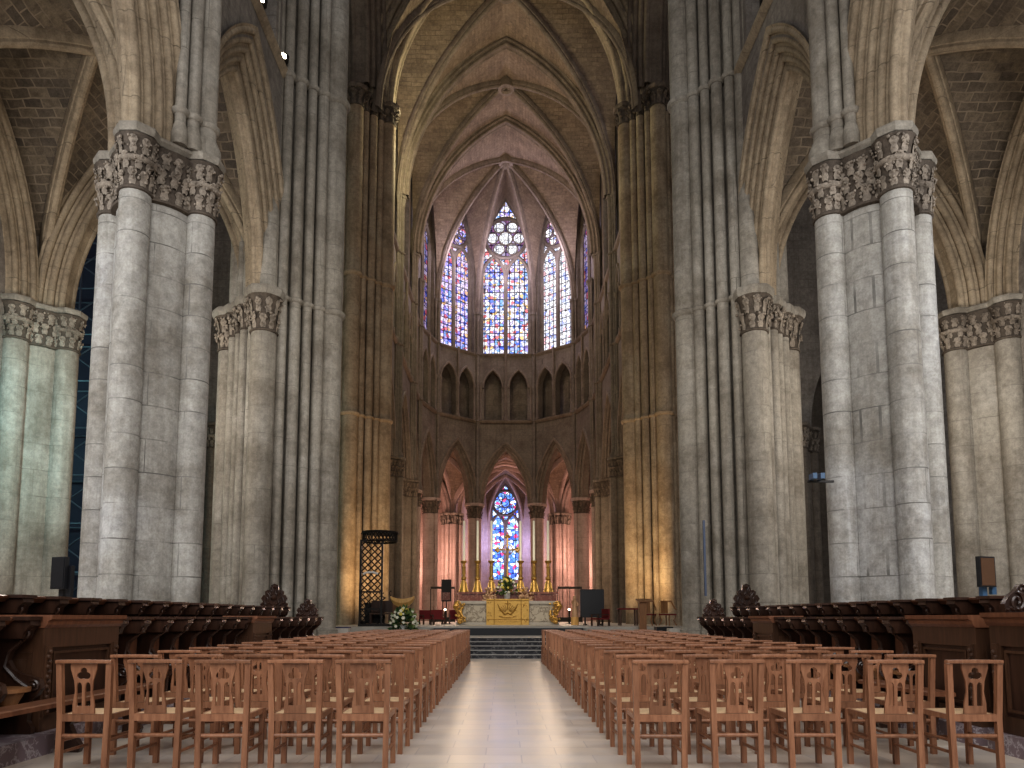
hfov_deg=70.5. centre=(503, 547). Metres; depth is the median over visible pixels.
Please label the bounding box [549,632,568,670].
chair
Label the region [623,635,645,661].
chair
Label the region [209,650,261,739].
chair
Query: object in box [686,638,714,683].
chair
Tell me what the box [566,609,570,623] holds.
stand
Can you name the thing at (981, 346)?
pier
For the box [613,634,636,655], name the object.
chair
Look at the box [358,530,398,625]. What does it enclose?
booth
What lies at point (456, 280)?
window
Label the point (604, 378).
wall
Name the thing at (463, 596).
shelf
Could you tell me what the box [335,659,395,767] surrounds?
chair
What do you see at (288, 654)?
chair
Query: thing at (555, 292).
window
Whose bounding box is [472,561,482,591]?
candlestick
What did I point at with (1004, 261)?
wall
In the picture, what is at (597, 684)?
chair
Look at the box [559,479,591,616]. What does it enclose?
wall
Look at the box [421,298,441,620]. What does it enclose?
column
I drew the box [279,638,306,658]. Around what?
chair
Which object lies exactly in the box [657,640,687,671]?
chair
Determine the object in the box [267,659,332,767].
chair
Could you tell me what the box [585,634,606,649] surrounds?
chair
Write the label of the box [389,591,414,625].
ambo
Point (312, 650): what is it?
chair
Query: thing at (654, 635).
chair
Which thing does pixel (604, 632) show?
chair
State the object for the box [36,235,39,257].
wall
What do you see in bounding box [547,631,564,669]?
chair
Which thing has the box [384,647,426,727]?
chair
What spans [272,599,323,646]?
stall
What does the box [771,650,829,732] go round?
chair
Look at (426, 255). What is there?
window
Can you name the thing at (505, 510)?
window
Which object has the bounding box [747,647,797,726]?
chair
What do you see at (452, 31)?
ceiling
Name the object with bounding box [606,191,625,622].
pier
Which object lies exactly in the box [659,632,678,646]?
chair
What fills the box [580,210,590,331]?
window
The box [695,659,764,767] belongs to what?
chair
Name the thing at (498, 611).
altar frontal
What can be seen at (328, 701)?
chair
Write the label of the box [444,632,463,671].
chair
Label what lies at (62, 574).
screen
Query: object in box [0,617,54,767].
stall
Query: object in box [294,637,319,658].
chair
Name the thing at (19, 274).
wall
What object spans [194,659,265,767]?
chair
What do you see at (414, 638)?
chair
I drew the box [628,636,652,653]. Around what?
chair
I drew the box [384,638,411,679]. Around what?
chair
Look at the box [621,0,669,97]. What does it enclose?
wall
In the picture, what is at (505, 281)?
window
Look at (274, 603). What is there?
stall
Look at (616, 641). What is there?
chair
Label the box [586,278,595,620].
column
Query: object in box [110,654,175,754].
chair
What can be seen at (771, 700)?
chair
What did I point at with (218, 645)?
chair
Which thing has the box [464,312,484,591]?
column
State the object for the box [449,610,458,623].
armchair
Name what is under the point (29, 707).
bench
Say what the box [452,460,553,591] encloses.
wall
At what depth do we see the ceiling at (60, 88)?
21.04 m
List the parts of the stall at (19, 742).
armrest panel, rail, misericord seat, armrest panel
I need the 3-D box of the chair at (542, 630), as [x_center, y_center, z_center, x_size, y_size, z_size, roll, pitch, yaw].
[1.201,2.617,19.209,0.428,0.873,0.500,0,-6,0]
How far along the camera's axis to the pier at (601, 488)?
50.23 m
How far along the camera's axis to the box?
23.75 m
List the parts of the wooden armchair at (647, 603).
backrest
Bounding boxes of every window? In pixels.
[421,211,430,331]
[441,216,471,350]
[481,198,529,353]
[490,483,519,578]
[540,216,570,351]
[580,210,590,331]
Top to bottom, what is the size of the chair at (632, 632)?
0.873 m
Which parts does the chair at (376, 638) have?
rail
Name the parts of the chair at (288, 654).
post, rail, seat frame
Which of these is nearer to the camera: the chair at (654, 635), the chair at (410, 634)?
the chair at (654, 635)
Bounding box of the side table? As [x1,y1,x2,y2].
[617,608,637,625]
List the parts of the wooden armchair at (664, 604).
backrest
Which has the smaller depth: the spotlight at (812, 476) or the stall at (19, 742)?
the stall at (19, 742)
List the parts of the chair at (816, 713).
leg, post, seat frame, rush seat, rail, leg, post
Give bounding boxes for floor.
[3,659,1023,767]
[336,622,681,631]
[470,635,620,636]
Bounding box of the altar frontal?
[486,599,528,624]
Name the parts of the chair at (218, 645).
rail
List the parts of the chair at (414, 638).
rail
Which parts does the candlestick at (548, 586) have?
stem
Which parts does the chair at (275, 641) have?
rail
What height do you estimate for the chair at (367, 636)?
0.873 m
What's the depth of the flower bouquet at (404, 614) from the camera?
25.57 m
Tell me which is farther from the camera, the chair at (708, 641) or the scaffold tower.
the scaffold tower
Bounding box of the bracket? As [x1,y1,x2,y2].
[807,473,833,482]
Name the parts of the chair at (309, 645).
post, rail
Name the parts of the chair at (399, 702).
post, leg, rail, rush seat, seat frame, post, leg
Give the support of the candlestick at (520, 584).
on the altar
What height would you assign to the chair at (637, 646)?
0.873 m
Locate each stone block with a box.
[336,628,350,633]
[667,628,681,632]
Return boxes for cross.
[495,534,519,591]
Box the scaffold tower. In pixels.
[67,235,96,597]
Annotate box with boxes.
[654,627,672,632]
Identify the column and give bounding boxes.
[416,278,425,620]
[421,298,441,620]
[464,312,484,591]
[527,312,546,591]
[570,298,590,620]
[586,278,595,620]
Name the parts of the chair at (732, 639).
rail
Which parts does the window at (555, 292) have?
foil glass, rose glass, foil glass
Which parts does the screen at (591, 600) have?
panel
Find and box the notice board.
[441,579,450,623]
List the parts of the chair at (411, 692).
post, leg, rail, seat frame, post, leg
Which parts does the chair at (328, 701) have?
post, leg, rail, rush seat, seat frame, post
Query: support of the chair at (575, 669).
on the floor at (498, 713)
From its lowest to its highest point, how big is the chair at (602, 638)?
0.873 m
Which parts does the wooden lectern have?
post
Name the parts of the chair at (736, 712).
leg, post, seat frame, rush seat, rail, leg, post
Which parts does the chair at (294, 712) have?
post, leg, rail, rush seat, seat frame, post, leg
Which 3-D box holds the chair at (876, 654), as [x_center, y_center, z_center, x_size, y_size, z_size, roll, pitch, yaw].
[3.636,1.475,7.353,0.428,0.873,0.500,0,-6,-2]
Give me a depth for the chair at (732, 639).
11.13 m
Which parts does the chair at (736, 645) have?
rail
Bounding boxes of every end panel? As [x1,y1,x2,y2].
[0,615,126,748]
[222,616,275,668]
[748,616,803,668]
[905,615,993,745]
[979,612,1023,759]
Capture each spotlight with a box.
[809,473,816,479]
[817,473,824,479]
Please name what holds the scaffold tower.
on the floor at (498, 713)
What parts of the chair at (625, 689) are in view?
leg, post, seat frame, rail, post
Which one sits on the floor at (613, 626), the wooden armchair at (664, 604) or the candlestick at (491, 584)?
the wooden armchair at (664, 604)
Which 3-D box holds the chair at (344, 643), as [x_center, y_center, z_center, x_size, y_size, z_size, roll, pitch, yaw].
[-2.175,1.707,9.763,0.428,0.873,0.500,0,-6,-1]
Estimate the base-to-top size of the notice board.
2.250 m
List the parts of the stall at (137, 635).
armrest panel, inset panel, armrest panel, inset panel, armrest panel, inset panel, armrest panel, misericord seat, armrest panel, armrest panel, armrest panel, armrest panel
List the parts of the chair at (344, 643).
rail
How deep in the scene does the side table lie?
29.60 m
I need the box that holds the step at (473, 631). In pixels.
[434,628,582,634]
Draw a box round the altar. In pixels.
[453,592,562,624]
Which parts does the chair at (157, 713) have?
post, rail, leg, seat frame, rush seat, post, leg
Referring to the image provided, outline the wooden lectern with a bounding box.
[636,599,653,629]
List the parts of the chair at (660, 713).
leg, post, seat frame, rush seat, rail, leg, post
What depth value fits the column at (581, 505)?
57.81 m
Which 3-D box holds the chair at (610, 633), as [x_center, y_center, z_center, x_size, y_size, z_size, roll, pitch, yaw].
[2.425,2.238,15.279,0.428,0.873,0.500,0,-6,0]
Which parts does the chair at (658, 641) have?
rail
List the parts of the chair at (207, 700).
rail, seat frame, rush seat, post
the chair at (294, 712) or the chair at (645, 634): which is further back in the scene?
the chair at (645, 634)
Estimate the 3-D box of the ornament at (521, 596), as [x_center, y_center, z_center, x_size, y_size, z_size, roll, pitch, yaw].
[0.926,1.932,30.010,0.678,0.594,0.245,0,-6,0]
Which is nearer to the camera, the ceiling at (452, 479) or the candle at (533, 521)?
the candle at (533, 521)
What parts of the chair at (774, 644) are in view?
rail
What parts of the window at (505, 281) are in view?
foil glass, foil glass, foil glass, rose glass, foil glass, foil glass, foil glass, foil glass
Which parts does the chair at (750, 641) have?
rail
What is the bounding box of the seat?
[369,601,392,623]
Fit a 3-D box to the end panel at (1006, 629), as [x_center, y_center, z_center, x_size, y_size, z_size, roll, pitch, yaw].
[4.685,1.153,5.923,0.590,1.240,1.452,0,-6,0]
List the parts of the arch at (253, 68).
arch moulding, arch moulding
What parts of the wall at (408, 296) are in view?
arch moulding, hood mould, hood mould, arch moulding, hood mould, hood mould, hood mould, hood mould, hood mould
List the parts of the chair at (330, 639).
rail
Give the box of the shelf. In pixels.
[457,592,557,600]
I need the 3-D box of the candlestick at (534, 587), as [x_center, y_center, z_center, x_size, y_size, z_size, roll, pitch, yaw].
[1.270,1.238,30.693,0.440,1.340,0.460,0,-6,0]
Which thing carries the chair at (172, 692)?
on the floor at (498, 713)
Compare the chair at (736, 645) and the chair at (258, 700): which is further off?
the chair at (736, 645)
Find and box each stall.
[0,584,290,616]
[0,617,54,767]
[118,617,251,727]
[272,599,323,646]
[697,599,752,658]
[730,584,1003,616]
[774,617,914,727]
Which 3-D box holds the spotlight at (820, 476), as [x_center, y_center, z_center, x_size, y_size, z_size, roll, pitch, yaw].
[6.150,-1.372,14.076,0.080,0.110,0.200,0,-5,0]
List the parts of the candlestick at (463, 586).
stem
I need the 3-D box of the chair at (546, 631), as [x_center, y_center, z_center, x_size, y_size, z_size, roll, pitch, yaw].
[1.216,2.468,17.661,0.428,0.873,0.500,0,-6,-1]
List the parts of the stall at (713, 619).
armrest panel, armrest panel, armrest panel, armrest panel, armrest panel, armrest panel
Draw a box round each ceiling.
[0,0,243,308]
[372,0,641,190]
[433,126,578,311]
[442,452,568,526]
[778,0,1023,308]
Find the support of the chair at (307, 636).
on the floor at (498, 713)
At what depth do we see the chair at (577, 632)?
15.85 m
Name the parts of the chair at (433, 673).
rail, post, leg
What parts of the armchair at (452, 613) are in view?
backrest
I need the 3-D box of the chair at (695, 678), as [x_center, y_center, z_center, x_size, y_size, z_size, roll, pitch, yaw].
[2.410,1.630,8.962,0.428,0.873,0.500,0,-6,-1]
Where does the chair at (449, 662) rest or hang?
on the floor at (498, 713)
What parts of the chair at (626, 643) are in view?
post, rail, post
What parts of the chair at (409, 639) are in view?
rail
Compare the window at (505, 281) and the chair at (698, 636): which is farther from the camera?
the window at (505, 281)
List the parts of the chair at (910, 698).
rush seat, post, seat frame, rail, leg, post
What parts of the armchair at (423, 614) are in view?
backrest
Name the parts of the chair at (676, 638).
rail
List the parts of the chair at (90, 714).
post, rail, leg, seat frame, rush seat, post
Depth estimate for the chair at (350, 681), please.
7.94 m
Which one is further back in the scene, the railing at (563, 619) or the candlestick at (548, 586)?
the railing at (563, 619)
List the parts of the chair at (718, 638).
rail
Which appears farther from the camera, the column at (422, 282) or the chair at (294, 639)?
the column at (422, 282)
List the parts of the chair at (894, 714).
leg, post, seat frame, rush seat, rail, leg, post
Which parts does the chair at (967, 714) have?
leg, post, rush seat, seat frame, leg, rail, post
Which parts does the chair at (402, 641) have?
rail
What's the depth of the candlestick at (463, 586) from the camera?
30.58 m
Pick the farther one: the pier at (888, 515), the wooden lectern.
the wooden lectern
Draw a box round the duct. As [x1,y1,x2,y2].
[702,520,706,595]
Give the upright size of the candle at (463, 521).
1.710 m
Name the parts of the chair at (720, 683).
seat frame, rail, post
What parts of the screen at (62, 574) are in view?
casing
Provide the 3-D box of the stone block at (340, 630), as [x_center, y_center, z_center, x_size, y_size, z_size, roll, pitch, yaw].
[-5.050,2.680,22.748,0.400,0.275,0.400,0,-6,0]
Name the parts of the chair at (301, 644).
rail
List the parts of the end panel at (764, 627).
panel moulding, frame, cap moulding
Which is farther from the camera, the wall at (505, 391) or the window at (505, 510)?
the window at (505, 510)
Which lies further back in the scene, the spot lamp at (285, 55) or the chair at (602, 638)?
the spot lamp at (285, 55)
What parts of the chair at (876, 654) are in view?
rush seat, post, seat frame, rail, post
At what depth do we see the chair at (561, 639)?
12.73 m
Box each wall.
[0,96,38,376]
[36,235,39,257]
[208,213,230,421]
[348,0,392,99]
[391,96,420,479]
[418,204,593,503]
[419,481,451,609]
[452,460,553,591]
[523,495,555,591]
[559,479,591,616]
[591,93,622,479]
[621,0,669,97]
[786,197,957,596]
[811,374,830,602]
[985,97,1023,377]
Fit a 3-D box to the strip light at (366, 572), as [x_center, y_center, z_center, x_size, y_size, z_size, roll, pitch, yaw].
[-5.072,0.986,27.522,0.589,0.146,0.100,0,-6,0]
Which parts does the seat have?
leg, backrest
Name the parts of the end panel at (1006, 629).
cap moulding, frame, panel moulding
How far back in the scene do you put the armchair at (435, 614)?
32.54 m
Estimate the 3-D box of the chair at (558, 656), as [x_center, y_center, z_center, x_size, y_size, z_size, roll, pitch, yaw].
[1.215,2.085,13.686,0.428,0.873,0.500,0,-6,0]
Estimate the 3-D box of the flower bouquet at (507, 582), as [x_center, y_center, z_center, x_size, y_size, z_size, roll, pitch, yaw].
[0.139,1.702,30.092,1.027,1.050,0.907,4,-7,-37]
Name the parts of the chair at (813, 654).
leg, seat frame, rail, post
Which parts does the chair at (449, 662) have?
rail, post, leg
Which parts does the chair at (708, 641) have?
rail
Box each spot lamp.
[261,0,267,9]
[282,52,288,64]
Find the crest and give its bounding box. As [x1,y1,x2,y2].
[1000,584,1023,611]
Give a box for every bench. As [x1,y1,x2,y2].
[0,683,152,752]
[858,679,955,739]
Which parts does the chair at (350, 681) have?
post, rail, seat frame, post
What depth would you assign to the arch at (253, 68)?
19.50 m
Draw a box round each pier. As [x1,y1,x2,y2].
[0,293,87,595]
[77,0,225,602]
[200,422,215,602]
[209,0,349,635]
[336,81,400,625]
[388,191,406,622]
[402,250,419,621]
[439,512,463,620]
[547,512,571,616]
[592,250,611,621]
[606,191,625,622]
[613,81,681,625]
[667,0,808,649]
[802,422,823,603]
[804,0,953,602]
[938,293,1023,596]
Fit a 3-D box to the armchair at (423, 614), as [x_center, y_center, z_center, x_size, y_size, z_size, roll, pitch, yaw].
[-3.607,3.275,33.855,0.580,0.670,0.550,3,-6,-29]
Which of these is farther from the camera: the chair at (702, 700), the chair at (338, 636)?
the chair at (338, 636)
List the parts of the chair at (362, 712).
post, leg, rail, rush seat, seat frame, post, leg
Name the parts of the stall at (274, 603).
armrest panel, armrest panel, armrest panel, armrest panel, rail, armrest panel, armrest panel, armrest panel, armrest panel, armrest panel, armrest panel, armrest panel, armrest panel, armrest panel, armrest panel, armrest panel, armrest panel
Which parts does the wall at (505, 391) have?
hood mould, arch moulding, hood mould, hood mould, hood mould, arch moulding, hood mould, hood mould, hood mould, hood mould, arch moulding, hood mould, hood mould, hood mould, arch moulding, hood mould, hood mould, hood mould, arch moulding, hood mould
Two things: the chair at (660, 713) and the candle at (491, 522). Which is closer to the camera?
the chair at (660, 713)
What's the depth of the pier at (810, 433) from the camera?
35.77 m
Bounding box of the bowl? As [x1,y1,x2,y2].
[390,596,414,606]
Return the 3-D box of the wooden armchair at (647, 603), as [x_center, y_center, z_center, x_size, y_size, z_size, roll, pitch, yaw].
[5.893,2.705,29.666,0.590,1.024,0.554,-3,-6,31]
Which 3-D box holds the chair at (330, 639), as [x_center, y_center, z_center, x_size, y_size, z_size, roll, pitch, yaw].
[-2.707,1.856,11.306,0.428,0.873,0.500,0,-6,0]
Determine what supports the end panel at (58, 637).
on the floor at (498, 713)
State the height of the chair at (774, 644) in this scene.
0.873 m
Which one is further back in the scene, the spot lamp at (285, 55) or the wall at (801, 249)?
the wall at (801, 249)
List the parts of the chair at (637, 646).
post, rail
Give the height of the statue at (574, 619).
1.230 m
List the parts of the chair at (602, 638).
rail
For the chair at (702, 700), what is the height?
0.873 m
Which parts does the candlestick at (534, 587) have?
stem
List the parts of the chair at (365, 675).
rail, post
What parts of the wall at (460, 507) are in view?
arch moulding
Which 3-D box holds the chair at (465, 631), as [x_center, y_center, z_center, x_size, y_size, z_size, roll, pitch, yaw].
[-1.109,2.465,17.630,0.428,0.873,0.500,0,-6,0]
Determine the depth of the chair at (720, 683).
7.99 m
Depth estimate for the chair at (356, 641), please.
10.32 m
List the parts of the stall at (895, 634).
armrest panel, armrest panel, armrest panel, armrest panel, inset panel, misericord seat, inset panel, armrest panel, rail, inset panel, armrest panel, misericord seat, armrest panel, inset panel, misericord seat, armrest panel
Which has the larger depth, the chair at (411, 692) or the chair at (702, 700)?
the chair at (411, 692)
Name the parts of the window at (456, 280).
foil glass, rose glass, foil glass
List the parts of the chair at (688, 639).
rail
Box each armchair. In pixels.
[419,610,434,624]
[430,610,445,624]
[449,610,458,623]
[591,609,609,625]
[646,602,656,625]
[659,601,676,625]
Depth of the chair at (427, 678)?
8.79 m
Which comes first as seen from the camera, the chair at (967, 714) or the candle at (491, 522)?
the chair at (967, 714)
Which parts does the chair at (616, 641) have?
rail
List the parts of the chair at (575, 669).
leg, post, rail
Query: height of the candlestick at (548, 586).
1.340 m
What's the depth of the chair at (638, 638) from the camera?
11.95 m
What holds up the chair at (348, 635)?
on the floor at (498, 713)
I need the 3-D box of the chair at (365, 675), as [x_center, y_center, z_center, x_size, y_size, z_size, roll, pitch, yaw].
[-1.636,1.631,8.975,0.428,0.873,0.500,0,-6,-1]
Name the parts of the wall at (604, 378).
hood mould, hood mould, hood mould, hood mould, arch moulding, hood mould, hood mould, arch moulding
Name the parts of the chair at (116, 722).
post, rail, leg, seat frame, rush seat, post, leg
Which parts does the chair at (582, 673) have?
leg, post, rail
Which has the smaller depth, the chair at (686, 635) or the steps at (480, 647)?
the chair at (686, 635)
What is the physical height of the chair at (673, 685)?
0.873 m
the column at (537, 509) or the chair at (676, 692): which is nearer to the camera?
the chair at (676, 692)
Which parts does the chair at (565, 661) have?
leg, post, rail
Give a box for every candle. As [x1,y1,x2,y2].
[463,521,464,560]
[476,521,478,560]
[490,521,492,560]
[519,521,521,560]
[533,521,534,560]
[547,521,548,560]
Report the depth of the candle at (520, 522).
30.80 m
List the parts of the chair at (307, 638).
rail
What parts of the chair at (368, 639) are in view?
rail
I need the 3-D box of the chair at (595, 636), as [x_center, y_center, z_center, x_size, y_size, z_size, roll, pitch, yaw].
[1.814,2.010,12.908,0.428,0.873,0.500,0,-6,-1]
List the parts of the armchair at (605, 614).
seat, backrest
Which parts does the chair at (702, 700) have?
leg, post, seat frame, rush seat, rail, post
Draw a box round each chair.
[54,660,137,767]
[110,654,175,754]
[127,659,204,767]
[157,650,210,738]
[175,654,234,753]
[189,647,234,727]
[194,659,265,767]
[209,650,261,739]
[217,644,261,681]
[234,654,293,753]
[238,647,285,726]
[242,642,274,676]
[261,650,314,739]
[263,640,293,649]
[263,644,306,697]
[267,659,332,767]
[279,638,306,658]
[282,642,316,706]
[288,647,334,726]
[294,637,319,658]
[296,654,352,754]
[300,640,332,697]
[307,636,331,646]
[308,644,349,696]
[313,638,341,690]
[318,650,367,739]
[323,642,355,688]
[326,637,352,671]
[334,647,378,727]
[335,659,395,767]
[337,640,367,670]
[338,636,362,643]
[348,635,370,658]
[348,638,375,678]
[352,644,387,688]
[356,654,410,753]
[359,637,384,667]
[364,642,396,686]
[367,636,391,649]
[370,632,389,649]
[372,650,419,738]
[375,640,404,684]
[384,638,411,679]
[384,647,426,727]
[391,637,418,667]
[395,644,432,716]
[399,636,423,663]
[404,642,438,708]
[405,635,427,661]
[410,634,431,639]
[412,640,442,701]
[418,638,446,695]
[425,637,451,689]
[429,636,453,683]
[433,635,457,681]
[437,634,459,676]
[441,633,462,673]
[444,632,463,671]
[447,631,465,668]
[452,630,468,664]
[465,631,466,665]
[466,630,469,661]
[541,630,557,661]
[542,630,559,664]
[545,631,557,666]
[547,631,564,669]
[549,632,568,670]
[551,633,571,674]
[554,634,575,677]
[557,635,580,679]
[559,636,584,685]
[562,637,589,689]
[566,638,594,695]
[572,640,603,701]
[577,632,595,637]
[577,642,612,708]
[583,644,621,716]
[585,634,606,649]
[590,635,612,655]
[591,647,633,726]
[595,636,619,641]
[599,650,646,739]
[601,637,627,675]
[604,632,623,649]
[608,638,635,678]
[609,654,663,754]
[610,633,630,657]
[612,640,644,675]
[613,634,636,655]
[621,642,656,697]
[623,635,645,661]
[626,660,688,767]
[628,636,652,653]
[632,632,651,649]
[635,644,670,705]
[637,637,662,673]
[645,634,666,636]
[646,647,685,702]
[647,638,675,646]
[654,635,677,637]
[655,650,706,738]
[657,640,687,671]
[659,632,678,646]
[663,636,687,649]
[667,633,687,635]
[671,642,704,706]
[673,654,731,754]
[675,637,700,663]
[676,634,698,649]
[677,644,720,716]
[686,635,709,637]
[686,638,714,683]
[694,636,722,661]
[695,640,730,671]
[695,647,741,726]
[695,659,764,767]
[711,637,737,658]
[716,650,771,739]
[717,642,749,698]
[724,638,752,678]
[734,644,770,691]
[739,654,800,753]
[741,640,772,693]
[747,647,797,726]
[763,642,795,690]
[769,659,842,767]
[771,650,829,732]
[779,644,821,681]
[801,647,854,727]
[804,654,870,754]
[831,650,893,739]
[845,660,925,767]
[874,654,937,753]
[923,660,1005,767]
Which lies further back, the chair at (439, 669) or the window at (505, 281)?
the window at (505, 281)
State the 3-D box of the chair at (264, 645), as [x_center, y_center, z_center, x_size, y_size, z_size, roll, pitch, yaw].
[-2.700,1.628,8.944,0.428,0.873,0.500,0,-6,1]
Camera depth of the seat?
28.12 m
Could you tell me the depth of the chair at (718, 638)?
11.90 m
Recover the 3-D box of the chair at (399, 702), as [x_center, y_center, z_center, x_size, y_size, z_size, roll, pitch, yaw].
[-1.089,1.402,6.593,0.428,0.873,0.500,0,-6,1]
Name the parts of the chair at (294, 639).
rail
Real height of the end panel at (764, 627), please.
1.220 m
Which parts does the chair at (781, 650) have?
post, rail, seat frame, post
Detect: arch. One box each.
[111,0,287,286]
[362,0,651,255]
[733,0,917,294]
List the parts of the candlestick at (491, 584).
stem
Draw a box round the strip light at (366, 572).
[363,571,377,574]
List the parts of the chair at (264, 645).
rail, post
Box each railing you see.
[430,587,454,621]
[557,587,582,621]
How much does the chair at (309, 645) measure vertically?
0.873 m
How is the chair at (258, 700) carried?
on the floor at (498, 713)
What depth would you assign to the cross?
30.74 m
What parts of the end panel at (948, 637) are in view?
panel moulding, cap moulding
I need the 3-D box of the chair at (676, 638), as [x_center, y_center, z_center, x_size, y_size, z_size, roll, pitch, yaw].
[3.019,1.932,12.100,0.428,0.873,0.500,0,-6,-2]
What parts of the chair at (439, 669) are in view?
rail, post, leg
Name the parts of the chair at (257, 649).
post, rail, seat frame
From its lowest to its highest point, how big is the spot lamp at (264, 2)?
0.300 m
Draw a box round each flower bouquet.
[387,604,419,629]
[496,576,518,598]
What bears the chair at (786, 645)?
on the floor at (498, 713)
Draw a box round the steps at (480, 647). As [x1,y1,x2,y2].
[466,637,613,658]
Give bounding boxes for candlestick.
[459,561,468,591]
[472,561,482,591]
[488,561,495,591]
[517,561,524,591]
[529,561,538,591]
[543,561,552,591]
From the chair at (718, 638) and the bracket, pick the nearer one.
the chair at (718, 638)
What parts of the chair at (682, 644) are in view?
post, rail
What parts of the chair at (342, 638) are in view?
rail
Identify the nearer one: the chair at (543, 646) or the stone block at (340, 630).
the chair at (543, 646)
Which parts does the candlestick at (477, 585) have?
stem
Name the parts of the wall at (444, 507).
arch moulding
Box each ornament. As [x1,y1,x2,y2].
[482,587,496,600]
[518,587,534,600]
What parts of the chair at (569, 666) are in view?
leg, post, rail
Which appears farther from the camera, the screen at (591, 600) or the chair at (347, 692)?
the screen at (591, 600)
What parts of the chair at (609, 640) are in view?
rail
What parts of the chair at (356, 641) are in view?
rail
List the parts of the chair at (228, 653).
post, leg, rail, seat frame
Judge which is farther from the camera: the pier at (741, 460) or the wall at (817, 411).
the wall at (817, 411)
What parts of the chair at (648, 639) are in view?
rail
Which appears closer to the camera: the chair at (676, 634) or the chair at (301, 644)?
the chair at (301, 644)
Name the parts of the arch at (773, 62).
arch moulding, arch moulding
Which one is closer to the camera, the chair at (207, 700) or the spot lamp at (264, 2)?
the chair at (207, 700)
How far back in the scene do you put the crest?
6.40 m
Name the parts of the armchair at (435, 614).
backrest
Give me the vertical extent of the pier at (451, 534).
10.700 m
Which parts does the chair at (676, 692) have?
post, seat frame, rush seat, rail, leg, post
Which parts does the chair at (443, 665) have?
rail, post, leg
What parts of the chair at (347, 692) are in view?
post, rail, seat frame, post, leg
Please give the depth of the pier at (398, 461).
43.30 m
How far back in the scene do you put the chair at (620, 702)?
6.38 m
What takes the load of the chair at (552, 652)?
on the floor at (498, 713)
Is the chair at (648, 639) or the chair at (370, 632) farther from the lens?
the chair at (370, 632)
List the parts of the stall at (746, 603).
armrest panel, armrest panel, armrest panel, armrest panel, armrest panel, armrest panel, armrest panel, armrest panel, armrest panel, armrest panel, armrest panel, rail, armrest panel, armrest panel, armrest panel, armrest panel, armrest panel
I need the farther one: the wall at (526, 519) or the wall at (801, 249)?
the wall at (526, 519)
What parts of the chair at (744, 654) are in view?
leg, post, seat frame, rail, post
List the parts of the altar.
inlay panel, moulding, inlay panel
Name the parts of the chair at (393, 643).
rail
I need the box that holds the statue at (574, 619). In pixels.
[571,595,578,624]
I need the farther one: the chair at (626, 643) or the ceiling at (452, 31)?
the ceiling at (452, 31)
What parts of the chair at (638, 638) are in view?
rail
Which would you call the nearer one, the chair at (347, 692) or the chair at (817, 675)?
the chair at (347, 692)
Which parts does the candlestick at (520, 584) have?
stem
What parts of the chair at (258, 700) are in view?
post, leg, rail, seat frame, post, leg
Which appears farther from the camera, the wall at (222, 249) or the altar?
the wall at (222, 249)
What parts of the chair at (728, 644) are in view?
rail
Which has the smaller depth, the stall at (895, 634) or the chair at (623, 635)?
the stall at (895, 634)
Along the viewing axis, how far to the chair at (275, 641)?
10.35 m
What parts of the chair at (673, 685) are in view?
post, rail, seat frame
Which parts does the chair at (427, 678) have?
post, rail, seat frame, post, leg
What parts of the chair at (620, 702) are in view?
leg, post, seat frame, rush seat, rail, leg, post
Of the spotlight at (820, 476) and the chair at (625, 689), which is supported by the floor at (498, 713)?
the chair at (625, 689)
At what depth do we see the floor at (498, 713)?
6.75 m
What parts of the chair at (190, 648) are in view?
post, rail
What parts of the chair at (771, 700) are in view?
leg, post, seat frame, rail, leg, post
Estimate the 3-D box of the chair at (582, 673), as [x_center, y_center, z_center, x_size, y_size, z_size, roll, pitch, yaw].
[1.213,1.705,9.745,0.428,0.873,0.500,0,-6,-1]
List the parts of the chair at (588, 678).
leg, post, seat frame, rail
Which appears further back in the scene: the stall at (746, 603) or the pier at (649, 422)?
the pier at (649, 422)
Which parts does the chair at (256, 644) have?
rail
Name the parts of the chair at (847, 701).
leg, post, seat frame, rush seat, leg, rail, post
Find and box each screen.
[50,557,74,596]
[580,589,603,624]
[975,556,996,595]
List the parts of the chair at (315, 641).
rail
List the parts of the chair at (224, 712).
post, leg, rail, rush seat, seat frame, post, leg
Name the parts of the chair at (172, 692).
post, rail, seat frame, post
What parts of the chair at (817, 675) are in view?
post, seat frame, rail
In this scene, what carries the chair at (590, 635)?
on the floor at (498, 713)
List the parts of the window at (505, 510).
rose glass, foil glass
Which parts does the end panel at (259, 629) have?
cap moulding, frame, panel moulding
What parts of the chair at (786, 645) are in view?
rail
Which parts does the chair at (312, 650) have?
post, rail, seat frame, post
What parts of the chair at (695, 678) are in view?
post, rail, post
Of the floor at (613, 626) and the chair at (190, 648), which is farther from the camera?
the floor at (613, 626)
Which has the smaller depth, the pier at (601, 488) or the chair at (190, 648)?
the chair at (190, 648)
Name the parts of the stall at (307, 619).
armrest panel, armrest panel, armrest panel, armrest panel, armrest panel, armrest panel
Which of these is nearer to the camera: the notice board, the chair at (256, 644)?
the chair at (256, 644)
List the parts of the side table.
leg, leg, leg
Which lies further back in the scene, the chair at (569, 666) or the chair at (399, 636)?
the chair at (399, 636)
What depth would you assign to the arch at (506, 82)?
50.23 m
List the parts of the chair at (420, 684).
rail, seat frame, post, leg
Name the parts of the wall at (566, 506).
arch moulding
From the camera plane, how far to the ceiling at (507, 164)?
59.19 m
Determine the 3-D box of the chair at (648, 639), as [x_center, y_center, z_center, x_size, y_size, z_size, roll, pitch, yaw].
[2.426,1.859,11.338,0.428,0.873,0.500,0,-6,0]
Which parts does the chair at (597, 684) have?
leg, post, seat frame, rail, post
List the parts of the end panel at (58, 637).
cap moulding, frame, panel moulding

